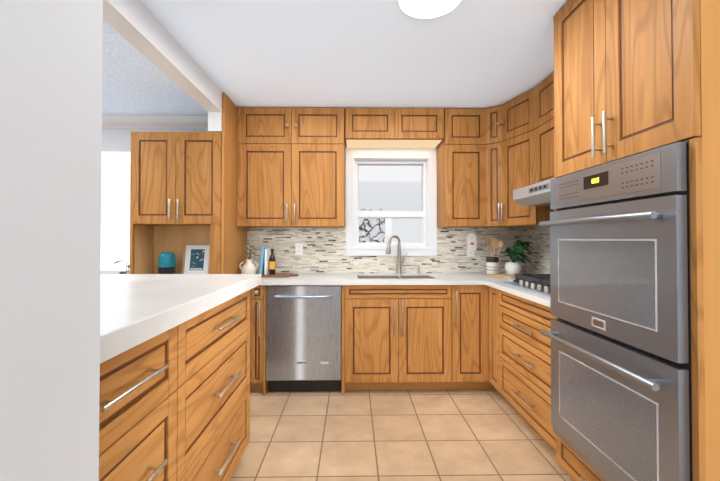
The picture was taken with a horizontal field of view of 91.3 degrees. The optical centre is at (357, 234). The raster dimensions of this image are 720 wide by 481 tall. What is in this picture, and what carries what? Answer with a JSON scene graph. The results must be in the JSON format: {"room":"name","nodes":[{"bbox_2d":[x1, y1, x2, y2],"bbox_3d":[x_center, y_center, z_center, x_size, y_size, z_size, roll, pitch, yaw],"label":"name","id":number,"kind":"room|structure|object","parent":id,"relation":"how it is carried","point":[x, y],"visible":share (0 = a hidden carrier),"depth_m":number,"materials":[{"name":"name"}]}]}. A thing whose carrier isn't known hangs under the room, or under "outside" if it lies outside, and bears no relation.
{"room":"kitchen","nodes":[
{"label":"kitchen","id":0,"kind":"room"},
{"bbox_2d":[0,0,119,480],"bbox_3d":[-1.050,0.034,-0.372,1.200,2.430,2.000,0,-1,-1],"label":"wall","id":1,"kind":"structure","parent":0,"point":[64,200],"depth_m":0.54,"materials":[{"name":"white paint"}]},
{"bbox_2d":[113,260,129,273],"bbox_3d":[-2.058,0.754,3.062,0.316,1.069,0.397,0,-1,-1],"label":"faucet","id":2,"kind":"object","parent":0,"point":[128,266],"visible":0.04,"depth_m":3.05,"materials":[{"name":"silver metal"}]},
{"bbox_2d":[120,129,523,273],"bbox_3d":[-1.771,0.079,3.484,7.110,2.430,0.128,0,-1,-1],"label":"wall","id":3,"kind":"structure","parent":0,"point":[380,187],"depth_m":3.45,"materials":[{"name":"white paint"}]},
{"bbox_2d":[102,115,207,128],"bbox_3d":[-3.207,-1.086,3.378,3.995,0.100,0.085,0,-1,-1],"label":"crown molding","id":4,"kind":"structure","parent":3,"relation":"attached to","point":[147,122],"depth_m":3.39,"materials":[{"name":"white paint"}]},
{"bbox_2d":[233,107,344,227],"bbox_3d":[-0.595,-0.602,3.286,0.948,1.059,0.327,0,-1,-1],"label":"upper cabinet","id":5,"kind":"object","parent":3,"relation":"attached to","point":[283,167],"depth_m":3.13,"materials":[{"name":"brown wood"}]},
{"bbox_2d":[295,243,302,254],"bbox_3d":[-0.570,0.139,3.432,0.072,0.116,0.008,0,-1,-1],"label":"electrical outlet","id":6,"kind":"object","parent":3,"relation":"attached to","point":[298,248],"visible":1,"depth_m":3.43,"materials":[{"name":"white plastic"}]},
{"bbox_2d":[345,108,404,147],"bbox_3d":[0.104,-0.995,3.301,0.572,0.274,0.327,0,-1,-1],"label":"upper cabinet","id":7,"kind":"object","parent":3,"relation":"attached to","point":[364,127],"depth_m":3.14,"materials":[{"name":"brown wood"}]},
{"bbox_2d":[346,150,436,255],"bbox_3d":[0.329,-0.310,3.498,0.890,1.030,0.148,0,-1,-1],"label":"window","id":8,"kind":"structure","parent":3,"relation":"in","point":[415,231],"depth_m":3.46,"materials":[{"name":"white paint"}]},
{"bbox_2d":[401,108,444,147],"bbox_3d":[0.555,-0.995,3.307,0.568,0.274,0.327,0,-1,-1],"label":"upper cabinet","id":9,"kind":"object","parent":3,"relation":"attached to","point":[424,127],"depth_m":3.15,"materials":[{"name":"brown wood"}]},
{"bbox_2d":[434,108,480,227],"bbox_3d":[0.985,-0.602,3.297,0.410,1.059,0.351,0,-1,-1],"label":"upper cabinet","id":10,"kind":"object","parent":3,"relation":"attached to","point":[458,155],"depth_m":3.15,"materials":[{"name":"brown wood"}]},
{"bbox_2d":[466,233,476,256],"bbox_3d":[1.110,0.098,3.436,0.088,0.227,0.048,0,-1,-1],"label":"detector","id":11,"kind":"object","parent":3,"relation":"attached to","point":[471,244],"visible":1,"depth_m":3.42,"materials":[{"name":"white plastic"}]},
{"bbox_2d":[102,0,567,115],"bbox_3d":[-1.669,-1.194,0.599,6.990,0.050,5.930,0,-1,-1],"label":"ceiling","id":12,"kind":"structure","parent":0,"point":[464,54],"depth_m":2.26,"materials":[{"name":"white paint"}]},
{"bbox_2d":[103,0,221,131],"bbox_3d":[-1.113,-1.009,0.889,0.110,0.314,4.500,0,-1,-1],"label":"ceiling beam","id":13,"kind":"structure","parent":12,"relation":"attached to","point":[138,25],"depth_m":1.99,"materials":[{"name":"white paint"}]},
{"bbox_2d":[398,0,460,17],"bbox_3d":[0.351,-1.141,1.692,0.312,0.030,0.312,0,-1,-1],"label":"ceiling light","id":14,"kind":"object","parent":12,"relation":"in","point":[424,8],"visible":1,"depth_m":1.75,"materials":[{"name":"white glass"}]},
{"bbox_2d":[229,385,572,480],"bbox_3d":[-1.669,1.285,0.569,6.990,0.050,5.930,0,-1,-1],"label":"floor","id":15,"kind":"structure","parent":0,"point":[421,435],"depth_m":2.20,"materials":[{"name":"beige tile"}]},
{"bbox_2d":[99,326,182,480],"bbox_3d":[-1.009,0.769,0.902,0.820,0.990,0.535,0,-1,-1],"label":"base cabinet","id":16,"kind":"object","parent":15,"relation":"on","point":[174,398],"depth_m":0.99,"materials":[{"name":"brown wood"}]},
{"bbox_2d":[100,274,260,365],"bbox_3d":[-1.023,0.249,1.339,0.945,0.060,1.416,0,-1,-1],"label":"countertop","id":17,"kind":"structure","parent":16,"relation":"on","point":[135,309],"depth_m":1.20,"materials":[{"name":"white stone"}]},
{"bbox_2d":[183,290,249,480],"bbox_3d":[-1.019,0.777,1.589,0.820,0.990,0.840,0,-1,-1],"label":"base cabinet","id":18,"kind":"object","parent":15,"relation":"on","point":[216,344],"depth_m":1.52,"materials":[{"name":"brown wood"}]},
{"bbox_2d":[249,285,268,395],"bbox_3d":[-1.286,0.848,3.115,1.088,0.885,0.597,0,-1,-1],"label":"base cabinet","id":19,"kind":"object","parent":15,"relation":"on","point":[258,382],"depth_m":2.83,"materials":[{"name":"brown wood"}]},
{"bbox_2d":[341,285,440,394],"bbox_3d":[0.345,0.848,3.138,0.957,0.885,0.597,0,-1,-1],"label":"base cabinet","id":20,"kind":"object","parent":15,"relation":"on","point":[391,335],"depth_m":2.84,"materials":[{"name":"brown wood"}]},
{"bbox_2d":[256,273,528,284],"bbox_3d":[-0.087,0.398,3.124,3.496,0.055,0.630,0,-1,-1],"label":"countertop","id":21,"kind":"structure","parent":20,"relation":"on","point":[302,278],"depth_m":2.90,"materials":[{"name":"white stone"}]},
{"bbox_2d":[150,234,175,273],"bbox_3d":[-1.655,0.178,2.978,0.215,0.378,0.132,0,-1,-1],"label":"vase","id":22,"kind":"object","parent":21,"relation":"on","point":[166,262],"visible":0.96,"depth_m":2.93,"materials":[{"name":"teal ceramic"}]},
{"bbox_2d":[130,132,221,273],"bbox_3d":[-1.453,-0.229,2.951,0.719,1.189,0.368,0,-1,-1],"label":"hutch","id":23,"kind":"object","parent":21,"relation":"on","point":[175,186],"visible":0.83,"depth_m":2.81,"materials":[{"name":"brown wood"}]},
{"bbox_2d":[182,243,209,273],"bbox_3d":[-1.397,0.222,3.064,0.235,0.293,0.067,0,-1,-1],"label":"photo frame","id":24,"kind":"object","parent":21,"relation":"on","point":[196,258],"visible":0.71,"depth_m":3.07,"materials":[{"name":"white wood"}]},
{"bbox_2d":[239,244,257,273],"bbox_3d":[-0.966,0.225,3.127,0.169,0.288,0.134,0,-1,-1],"label":"jug","id":25,"kind":"object","parent":21,"relation":"on","point":[248,267],"visible":0.98,"depth_m":3.10,"materials":[{"name":"beige ceramic"}]},
{"bbox_2d":[261,273,297,276],"bbox_3d":[-0.719,0.361,3.169,0.365,0.017,0.240,0,-1,-1],"label":"cutting board","id":26,"kind":"object","parent":21,"relation":"on","point":[280,275],"visible":0.83,"depth_m":3.13,"materials":[{"name":"brown wood"}]},
{"bbox_2d":[259,246,268,274],"bbox_3d":[-0.846,0.229,3.184,0.055,0.247,0.170,0,-1,-1],"label":"book","id":27,"kind":"object","parent":26,"relation":"on","point":[261,265],"visible":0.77,"depth_m":3.10,"materials":[{"name":"blue paper"}]},
{"bbox_2d":[264,249,270,274],"bbox_3d":[-0.810,0.239,3.180,0.026,0.225,0.160,0,-1,-1],"label":"book","id":28,"kind":"object","parent":26,"relation":"on","point":[266,260],"visible":0.85,"depth_m":3.10,"materials":[{"name":"white paper"}]},
{"bbox_2d":[269,249,274,273],"bbox_3d":[-0.766,0.238,3.160,0.056,0.228,0.056,0,-1,-1],"label":"oil bottle","id":29,"kind":"object","parent":26,"relation":"on","point":[272,264],"visible":0.98,"depth_m":3.14,"materials":[{"name":"black"}]},
{"bbox_2d":[266,285,341,391],"bbox_3d":[-0.437,0.850,3.046,0.601,0.871,0.564,0,-1,-1],"label":"dishwasher","id":30,"kind":"object","parent":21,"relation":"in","point":[303,335],"visible":0.98,"depth_m":2.82,"materials":[{"name":"silver metal"}]},
{"bbox_2d":[357,273,396,276],"bbox_3d":[0.188,0.483,3.141,0.378,0.203,0.359,0,-1,-1],"label":"sink","id":31,"kind":"object","parent":21,"relation":"in","point":[358,274],"depth_m":3.32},
{"bbox_2d":[386,235,407,273],"bbox_3d":[0.376,0.187,3.362,0.217,0.370,0.094,0,-1,-1],"label":"faucet","id":32,"kind":"object","parent":21,"relation":"on","point":[399,262],"visible":1,"depth_m":3.36,"materials":[{"name":"silver metal"}]},
{"bbox_2d":[397,273,428,276],"bbox_3d":[0.530,0.459,3.146,0.279,0.154,0.359,0,-1,-1],"label":"sink","id":33,"kind":"object","parent":21,"relation":"in","point":[403,274],"depth_m":3.33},
{"bbox_2d":[487,272,514,277],"bbox_3d":[1.329,0.362,3.189,0.270,0.015,0.330,0,-1,-1],"label":"round board","id":34,"kind":"object","parent":21,"relation":"on","point":[499,274],"visible":0.75,"depth_m":3.11,"materials":[{"name":"brown wood"}]},
{"bbox_2d":[485,238,502,273],"bbox_3d":[1.245,0.190,3.220,0.161,0.330,0.113,0,-1,-1],"label":"utensil crock","id":35,"kind":"object","parent":34,"relation":"on","point":[492,265],"visible":1,"depth_m":3.19,"materials":[{"name":"beige ceramic"}]},
{"bbox_2d":[504,240,533,274],"bbox_3d":[1.469,0.199,3.175,0.280,0.310,0.405,0,-1,-1],"label":"pothos plant","id":36,"kind":"object","parent":34,"relation":"on","point":[513,267],"visible":0.98,"depth_m":3.13,"materials":[{"name":"green plant"}]},
{"bbox_2d":[441,285,480,389],"bbox_3d":[0.887,0.848,3.119,0.385,0.885,0.650,0,-1,-1],"label":"base cabinet","id":37,"kind":"object","parent":15,"relation":"on","point":[443,331],"depth_m":2.85,"materials":[{"name":"brown wood"}]},
{"bbox_2d":[481,285,496,390],"bbox_3d":[1.332,0.844,2.762,0.662,0.885,0.224,0,-1,-1],"label":"base cabinet","id":38,"kind":"object","parent":15,"relation":"on","point":[488,294],"depth_m":2.85,"materials":[{"name":"brown wood"}]},
{"bbox_2d":[497,289,555,452],"bbox_3d":[1.371,0.838,2.274,0.598,0.885,0.855,0,-1,-1],"label":"base cabinet","id":39,"kind":"object","parent":15,"relation":"on","point":[523,353],"depth_m":2.25,"materials":[{"name":"brown wood"}]},
{"bbox_2d":[485,281,549,308],"bbox_3d":[1.352,0.379,2.340,0.641,0.035,0.978,0,-1,-1],"label":"countertop","id":40,"kind":"structure","parent":39,"relation":"on","point":[517,292],"depth_m":2.24,"materials":[{"name":"white stone"}]},
{"bbox_2d":[502,274,549,296],"bbox_3d":[1.367,0.324,2.270,0.540,0.071,0.780,0,-1,-1],"label":"cooktop","id":41,"kind":"object","parent":40,"relation":"in","point":[538,283],"visible":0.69,"depth_m":2.34,"materials":[{"name":"silver metal"}]},
{"bbox_2d":[539,0,719,480],"bbox_3d":[1.310,0.058,1.462,0.762,2.426,0.760,0,-1,-1],"label":"tall cabinet","id":42,"kind":"object","parent":15,"relation":"on","point":[633,223],"visible":1,"depth_m":1.27,"materials":[{"name":"brown wood"}]},
{"bbox_2d":[524,226,549,273],"bbox_3d":[1.763,0.045,0.563,0.128,2.430,5.790,0,-1,-1],"label":"wall","id":43,"kind":"structure","parent":0,"point":[539,237],"depth_m":3.23,"materials":[{"name":"beige tile"}]},
{"bbox_2d":[481,89,553,227],"bbox_3d":[1.381,-0.605,3.091,0.573,1.059,0.774,0,-1,-1],"label":"upper cabinet","id":44,"kind":"object","parent":43,"relation":"attached to","point":[507,128],"depth_m":3.00,"materials":[{"name":"brown wood"}]},
{"bbox_2d":[533,72,553,183],"bbox_3d":[1.515,-0.742,2.469,0.324,0.799,0.482,0,-1,-1],"label":"upper cabinet","id":45,"kind":"object","parent":43,"relation":"attached to","point":[543,93],"depth_m":2.59,"materials":[{"name":"brown wood"}]},
{"bbox_2d":[513,178,554,205],"bbox_3d":[1.426,-0.278,2.278,0.505,0.123,0.760,0,-1,-1],"label":"range hood","id":46,"kind":"object","parent":45,"relation":"attached to","point":[537,194],"visible":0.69,"depth_m":2.40,"materials":[{"name":"silver metal"}]}
]}

